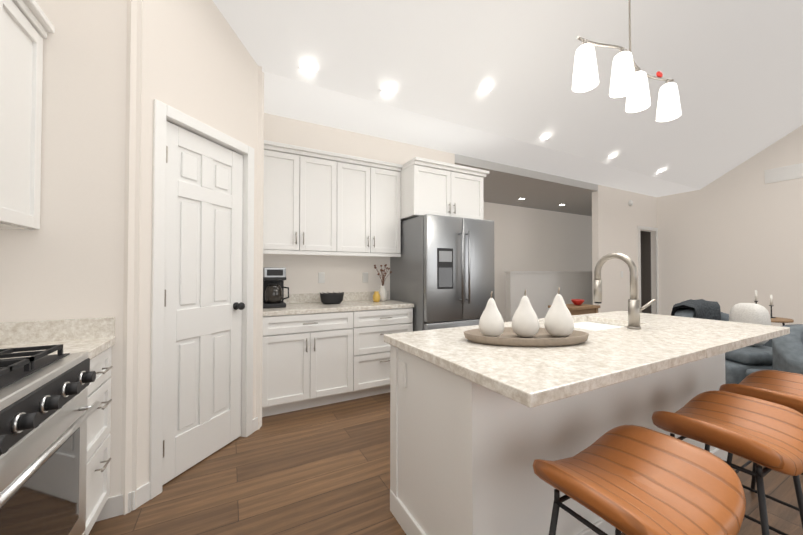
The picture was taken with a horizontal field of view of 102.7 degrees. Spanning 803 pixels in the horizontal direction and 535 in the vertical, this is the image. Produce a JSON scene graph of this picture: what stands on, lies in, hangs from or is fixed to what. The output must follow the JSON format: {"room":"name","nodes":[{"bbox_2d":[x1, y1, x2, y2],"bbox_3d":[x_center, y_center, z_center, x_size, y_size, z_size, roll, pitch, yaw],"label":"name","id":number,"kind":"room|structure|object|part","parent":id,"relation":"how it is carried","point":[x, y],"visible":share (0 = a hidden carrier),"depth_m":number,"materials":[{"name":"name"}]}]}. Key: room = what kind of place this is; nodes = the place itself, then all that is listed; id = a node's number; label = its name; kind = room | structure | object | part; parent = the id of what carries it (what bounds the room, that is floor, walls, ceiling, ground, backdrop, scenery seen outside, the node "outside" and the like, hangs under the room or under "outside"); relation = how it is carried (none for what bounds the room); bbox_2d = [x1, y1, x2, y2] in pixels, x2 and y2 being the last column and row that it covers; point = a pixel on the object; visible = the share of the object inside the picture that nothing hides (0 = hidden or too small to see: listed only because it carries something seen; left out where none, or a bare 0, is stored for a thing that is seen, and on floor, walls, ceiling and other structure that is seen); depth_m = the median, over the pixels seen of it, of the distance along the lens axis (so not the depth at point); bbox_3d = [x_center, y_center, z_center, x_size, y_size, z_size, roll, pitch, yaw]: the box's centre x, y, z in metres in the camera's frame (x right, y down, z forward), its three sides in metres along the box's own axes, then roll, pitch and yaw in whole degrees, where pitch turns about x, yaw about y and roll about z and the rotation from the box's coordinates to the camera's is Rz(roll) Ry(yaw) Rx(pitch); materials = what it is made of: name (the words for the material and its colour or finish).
{"room":"kitchen","nodes":[
{"label":"kitchen","id":0,"kind":"room"},
{"bbox_2d":[0,0,142,510],"bbox_3d":[-1.749,-2.374,1.631,0.724,7.300,0.120,0,-1,-28],"label":"wall","id":1,"kind":"structure","parent":0,"point":[65,261],"depth_m":1.62,"materials":[{"name":"paint"}]},
{"bbox_2d":[96,492,130,521],"bbox_3d":[-1.727,1.224,1.515,0.704,0.100,0.012,0,-1,-28],"label":"baseboard","id":2,"kind":"structure","parent":1,"relation":"attached to","point":[113,506],"depth_m":1.64,"materials":[{"name":"white wood"}]},
{"bbox_2d":[121,0,263,514],"bbox_3d":[-1.339,-2.366,2.207,0.120,7.300,1.002,0,-1,17],"label":"wall","id":3,"kind":"structure","parent":0,"point":[199,63],"depth_m":1.86,"materials":[{"name":"paint"}]},
{"bbox_2d":[132,417,257,510],"bbox_3d":[-1.276,1.234,2.135,0.012,0.100,0.942,0,-1,17],"label":"baseboard","id":4,"kind":"structure","parent":3,"relation":"attached to","point":[142,494],"depth_m":1.73,"materials":[{"name":"white wood"}]},
{"bbox_2d":[149,99,253,499],"bbox_3d":[-1.331,0.172,2.166,0.136,2.224,0.764,0,-1,17],"label":"door frame","id":5,"kind":"structure","parent":3,"relation":"attached to","point":[163,113],"depth_m":1.84,"materials":[{"name":"white wood"}]},
{"bbox_2d":[162,121,244,484],"bbox_3d":[-1.319,0.205,2.165,0.488,2.142,0.482,0,-1,-28],"label":"pantry door","id":6,"kind":"structure","parent":3,"relation":"in","point":[204,307],"depth_m":2.12,"materials":[{"name":"white wood"}]},
{"bbox_3d":[-1.393,0.195,1.873,0.027,1.834,0.036,0,-1,-28],"label":"pantry door hinge","id":7,"kind":"part","parent":6,"relation":"part of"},
{"bbox_3d":[-1.204,0.287,2.388,0.068,0.058,0.058,0,-1,17],"label":"knob","id":8,"kind":"part","parent":6,"relation":"part of","materials":[{"name":"black metal"}]},
{"bbox_2d":[256,66,261,429],"bbox_3d":[-1.364,-2.355,2.925,0.120,7.300,0.770,0,-1,-28],"label":"wall","id":9,"kind":"structure","parent":0,"point":[258,290],"depth_m":2.58,"materials":[{"name":"paint"}]},
{"bbox_2d":[89,392,802,534],"bbox_3d":[2.852,1.342,2.698,13.500,0.100,10.200,0,-1,-28],"label":"floor","id":10,"kind":"structure","parent":0,"point":[322,470],"depth_m":1.87,"materials":[{"name":"brown wood"}]},
{"bbox_2d":[0,344,100,534],"bbox_3d":[-1.372,0.781,0.853,0.690,0.968,0.762,0,-1,-28],"label":"stove","id":11,"kind":"object","parent":10,"relation":"on","point":[46,411],"visible":1,"depth_m":1.03,"materials":[{"name":"metal"}]},
{"bbox_2d":[0,0,115,534],"bbox_3d":[-1.659,0.047,1.359,0.652,2.450,0.374,0,-1,-28],"label":"tall cabinet","id":12,"kind":"object","parent":10,"relation":"on","point":[26,26],"visible":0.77,"depth_m":1.46,"materials":[{"name":"wood"}]},
{"bbox_2d":[262,308,353,416],"bbox_3d":[-0.973,0.859,3.159,0.826,0.880,0.633,0,-1,-28],"label":"base cabinet","id":13,"kind":"object","parent":10,"relation":"on","point":[316,352],"depth_m":2.88,"materials":[{"name":"wood"}]},
{"bbox_2d":[263,300,413,315],"bbox_3d":[-0.676,0.401,3.320,1.496,0.040,0.641,0,-1,-28],"label":"countertop","id":14,"kind":"structure","parent":13,"relation":"on","point":[341,307],"depth_m":3.16,"materials":[{"name":"beige stone"}]},
{"bbox_2d":[263,267,288,307],"bbox_3d":[-1.218,0.189,3.094,0.231,0.375,0.262,0,-1,-28],"label":"coffee maker","id":15,"kind":"object","parent":14,"relation":"on","point":[274,278],"visible":0.83,"depth_m":2.99,"materials":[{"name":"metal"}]},
{"bbox_2d":[320,292,343,303],"bbox_3d":[-0.730,0.320,3.376,0.256,0.122,0.176,0,-1,-28],"label":"basket","id":16,"kind":"object","parent":14,"relation":"on","point":[331,298],"visible":1,"depth_m":3.31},
{"bbox_2d":[373,291,379,301],"bbox_3d":[-0.280,0.326,3.594,0.084,0.115,0.084,0,-1,-28],"label":"cup","id":17,"kind":"object","parent":14,"relation":"on","point":[376,296],"visible":1,"depth_m":3.56,"materials":[{"name":"yellow ceramic"}]},
{"bbox_2d":[374,264,391,300],"bbox_3d":[-0.212,0.172,3.692,0.229,0.426,0.165,0,-1,-28],"label":"vase","id":18,"kind":"object","parent":14,"relation":"on","point":[383,293],"visible":0.98,"depth_m":3.66,"materials":[{"name":"ceramic"}]},
{"bbox_2d":[354,308,412,398],"bbox_3d":[-0.341,0.863,3.496,0.723,0.880,0.633,0,-1,-28],"label":"base cabinet","id":19,"kind":"object","parent":10,"relation":"on","point":[371,353],"depth_m":3.19,"materials":[{"name":"wood"}]},
{"bbox_2d":[390,214,494,330],"bbox_3d":[0.474,0.388,3.762,0.920,1.838,0.891,0,-1,-28],"label":"fridge","id":20,"kind":"object","parent":10,"relation":"on","point":[442,271],"visible":0.58,"depth_m":3.40,"materials":[{"name":"metal"}]},
{"bbox_2d":[390,347,728,534],"bbox_3d":[1.066,0.840,1.925,2.209,0.880,0.658,0,-1,-28],"label":"kitchen island","id":21,"kind":"object","parent":10,"relation":"on","point":[477,430],"depth_m":1.34,"materials":[{"name":"wood"}]},
{"bbox_2d":[399,360,405,387],"bbox_3d":[0.004,0.525,1.589,0.009,0.120,0.070,0,-1,-28],"label":"outlet","id":22,"kind":"object","parent":21,"relation":"attached to","point":[402,373],"visible":1,"depth_m":1.58,"materials":[{"name":"white plastic"}]},
{"bbox_2d":[384,311,789,410],"bbox_3d":[1.123,0.379,1.827,2.256,0.040,0.956,0,-1,-28],"label":"island countertop","id":23,"kind":"structure","parent":21,"relation":"on","point":[532,377],"depth_m":1.35,"materials":[{"name":"beige stone"}]},
{"bbox_2d":[464,327,588,346],"bbox_3d":[0.601,0.334,1.558,0.551,0.040,0.382,0,-1,-28],"label":"tray","id":24,"kind":"object","parent":23,"relation":"on","point":[542,337],"visible":0.77,"depth_m":1.45,"materials":[{"name":"brown wood"}]},
{"bbox_2d":[479,291,503,336],"bbox_3d":[0.436,0.225,1.557,0.121,0.218,0.121,0,-1,-28],"label":"pear","id":25,"kind":"object","parent":24,"relation":"on","point":[491,322],"visible":1,"depth_m":1.52,"materials":[{"name":"ceramic"}]},
{"bbox_2d":[512,289,538,336],"bbox_3d":[0.601,0.219,1.560,0.128,0.229,0.128,0,-1,-28],"label":"pear","id":26,"kind":"object","parent":24,"relation":"on","point":[525,321],"visible":1,"depth_m":1.52,"materials":[{"name":"ceramic"}]},
{"bbox_2d":[544,288,573,336],"bbox_3d":[0.766,0.216,1.563,0.132,0.236,0.132,0,-1,-28],"label":"pear","id":27,"kind":"object","parent":24,"relation":"on","point":[559,321],"visible":1,"depth_m":1.52,"materials":[{"name":"ceramic"}]},
{"bbox_2d":[574,319,627,330],"bbox_3d":[1.252,0.497,2.119,0.584,0.212,0.424,0,-1,-28],"label":"sink","id":28,"kind":"object","parent":23,"relation":"in","point":[592,324],"depth_m":2.24,"materials":[{"name":"white ceramic"}]},
{"bbox_2d":[593,253,655,328],"bbox_3d":[1.364,0.133,1.984,0.132,0.454,0.310,0,-1,-28],"label":"faucet","id":29,"kind":"object","parent":23,"relation":"on","point":[634,310],"visible":1,"depth_m":1.90,"materials":[{"name":"silver metal"}]},
{"bbox_2d":[548,304,600,314],"bbox_3d":[2.613,0.949,4.854,0.700,0.750,0.380,0,-1,-28],"label":"table","id":30,"kind":"object","parent":10,"relation":"on","point":[573,309],"visible":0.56,"depth_m":4.73,"materials":[{"name":"brown wood"}]},
{"bbox_2d":[571,299,583,304],"bbox_3d":[2.680,0.530,4.884,0.180,0.085,0.180,0,-1,-28],"label":"bowl","id":31,"kind":"object","parent":30,"relation":"on","point":[577,301],"visible":1,"depth_m":4.83,"materials":[{"name":"ceramic"}]},
{"bbox_2d":[533,425,745,534],"bbox_3d":[0.670,0.907,0.930,0.500,0.712,0.390,0,-1,-28],"label":"stool","id":32,"kind":"object","parent":10,"relation":"on","point":[632,480],"visible":1,"depth_m":0.89,"materials":[{"name":"leather"}]},
{"bbox_2d":[675,307,772,383],"bbox_3d":[3.391,0.881,3.331,0.860,0.840,0.840,0,-1,-1],"label":"armchair","id":33,"kind":"object","parent":10,"relation":"on","point":[739,362],"visible":0.25,"depth_m":2.94,"materials":[{"name":"fabric"}]},
{"bbox_2d":[671,299,720,320],"bbox_3d":[3.374,0.602,3.654,0.518,0.482,0.337,0,-1,-28],"label":"throw blanket","id":34,"kind":"object","parent":33,"relation":"on","point":[705,309],"visible":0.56,"depth_m":3.58,"materials":[{"name":"fabric"}]},
{"bbox_2d":[729,303,770,345],"bbox_3d":[3.483,0.564,3.218,0.254,0.420,0.300,0,-1,-28],"label":"fluffy pillow","id":35,"kind":"object","parent":33,"relation":"on","point":[752,313],"visible":0.6,"depth_m":3.14,"materials":[{"name":"white fabric"}]},
{"bbox_2d":[652,391,802,534],"bbox_3d":[1.297,0.912,1.263,0.500,0.712,0.390,0,-1,-28],"label":"stool","id":36,"kind":"object","parent":10,"relation":"on","point":[768,435],"visible":0.96,"depth_m":1.21,"materials":[{"name":"leather"}]},
{"bbox_2d":[719,370,802,510],"bbox_3d":[1.888,0.917,1.578,0.500,0.712,0.390,0,-1,-28],"label":"stool","id":37,"kind":"object","parent":10,"relation":"on","point":[781,387],"visible":0.65,"depth_m":1.61,"materials":[{"name":"leather"}]},
{"bbox_2d":[745,324,802,376],"bbox_3d":[3.397,0.887,2.383,0.860,0.800,0.840,0,-1,11],"label":"armchair","id":38,"kind":"object","parent":10,"relation":"on","point":[787,351],"visible":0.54,"depth_m":2.56,"materials":[{"name":"fabric"}]},
{"bbox_2d":[771,317,793,324],"bbox_3d":[5.035,1.008,4.455,0.520,0.621,0.520,0,-1,-28],"label":"side table","id":39,"kind":"object","parent":10,"relation":"on","point":[783,321],"visible":0.23,"depth_m":4.24,"materials":[{"name":"brown wood"}]},
{"bbox_2d":[754,290,757,303],"bbox_3d":[4.923,0.507,4.459,0.080,0.380,0.078,0,-1,-28],"label":"candlestick","id":40,"kind":"object","parent":39,"relation":"on","point":[755,301],"visible":0.48,"depth_m":4.45,"materials":[{"name":"wax"}]},
{"bbox_2d":[769,295,775,317],"bbox_3d":[5.129,0.537,4.455,0.080,0.320,0.078,0,-1,-28],"label":"candlestick","id":41,"kind":"object","parent":39,"relation":"on","point":[771,304],"visible":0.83,"depth_m":4.45,"materials":[{"name":"wax"}]},
{"bbox_2d":[263,113,656,312],"bbox_3d":[1.979,-0.122,5.178,8.170,2.900,0.120,0,-1,-28],"label":"wall","id":42,"kind":"structure","parent":0,"point":[617,220],"depth_m":4.08,"materials":[{"name":"paint"}]},
{"bbox_2d":[263,144,345,255],"bbox_3d":[-1.051,-0.647,3.301,0.803,0.975,0.348,0,-1,-28],"label":"upper cabinet","id":43,"kind":"object","parent":42,"relation":"attached to","point":[304,196],"depth_m":3.15,"materials":[{"name":"wood"}]},
{"bbox_2d":[318,272,324,282],"bbox_3d":[-0.889,0.115,3.572,0.070,0.120,0.009,0,-1,-28],"label":"outlet","id":44,"kind":"object","parent":42,"relation":"attached to","point":[321,277],"depth_m":3.57,"materials":[{"name":"white plastic"}]},
{"bbox_2d":[283,292,388,303],"bbox_3d":[-0.822,0.335,3.595,1.496,0.100,0.020,0,-1,-28],"label":"backsplash","id":45,"kind":"structure","parent":42,"relation":"attached to","point":[311,298],"depth_m":3.52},
{"bbox_2d":[362,272,367,282],"bbox_3d":[-0.430,0.118,3.816,0.070,0.120,0.009,0,-1,-28],"label":"outlet","id":46,"kind":"object","parent":42,"relation":"attached to","point":[364,274],"depth_m":3.81,"materials":[{"name":"white plastic"}]},
{"bbox_2d":[342,156,401,255],"bbox_3d":[-0.443,-0.642,3.625,0.803,0.975,0.348,0,-1,-28],"label":"upper cabinet","id":47,"kind":"object","parent":42,"relation":"attached to","point":[373,191],"depth_m":3.50,"materials":[{"name":"wood"}]},
{"bbox_2d":[402,160,485,220],"bbox_3d":[0.410,-0.838,3.918,0.973,0.575,0.638,0,-1,-28],"label":"upper cabinet","id":48,"kind":"object","parent":42,"relation":"attached to","point":[427,188],"depth_m":3.60,"materials":[{"name":"wood"}]},
{"bbox_2d":[638,226,658,313],"bbox_3d":[5.268,0.243,6.847,0.790,2.220,0.016,0,-1,-28],"label":"trim","id":49,"kind":"structure","parent":42,"relation":"attached to","point":[639,264],"depth_m":6.84,"materials":[{"name":"white wood"}]},
{"bbox_2d":[212,0,802,215],"bbox_3d":[2.852,-3.603,2.771,13.500,4.231,10.200,0,-1,-28],"label":"ceiling","id":50,"kind":"structure","parent":0,"point":[733,69],"depth_m":3.37,"materials":[{"name":"paint"}]},
{"bbox_2d":[572,0,681,121],"bbox_3d":[1.435,-1.824,2.023,1.000,1.590,0.194,0,-1,-28],"label":"pendant chandelier","id":51,"kind":"object","parent":50,"relation":"hanging from","point":[629,82],"visible":1,"depth_m":1.93,"materials":[{"name":"white glass"}]},
{"bbox_2d":[484,202,591,321],"bbox_3d":[3.298,-0.023,7.816,7.920,2.780,0.120,0,-1,-28],"label":"wall","id":52,"kind":"structure","parent":0,"point":[529,239],"depth_m":7.71,"materials":[{"name":"paint"}]},
{"bbox_2d":[504,271,592,321],"bbox_3d":[3.342,0.719,6.945,2.890,1.270,0.160,0,-1,-28],"label":"wall","id":53,"kind":"structure","parent":0,"point":[541,287],"depth_m":6.68,"materials":[{"name":"white paint"}]},
{"bbox_2d":[640,231,651,313],"bbox_3d":[5.096,-0.035,7.035,0.920,2.780,0.230,0,-1,-28],"label":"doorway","id":54,"kind":"structure","parent":0,"point":[645,238],"depth_m":7.21,"materials":[{"name":"black"}]},
{"bbox_2d":[651,125,802,325],"bbox_3d":[7.429,-2.342,3.796,0.120,7.300,7.740,0,-1,-28],"label":"wall","id":55,"kind":"structure","parent":0,"point":[728,241],"depth_m":5.91,"materials":[{"name":"paint"}]},
{"bbox_2d":[764,163,802,183],"bbox_3d":[6.484,-1.589,5.413,0.015,0.240,0.500,0,-1,-28],"label":"air vent","id":56,"kind":"object","parent":55,"relation":"in","point":[785,173],"visible":1,"depth_m":5.43,"materials":[{"name":"white plastic"}]}
]}

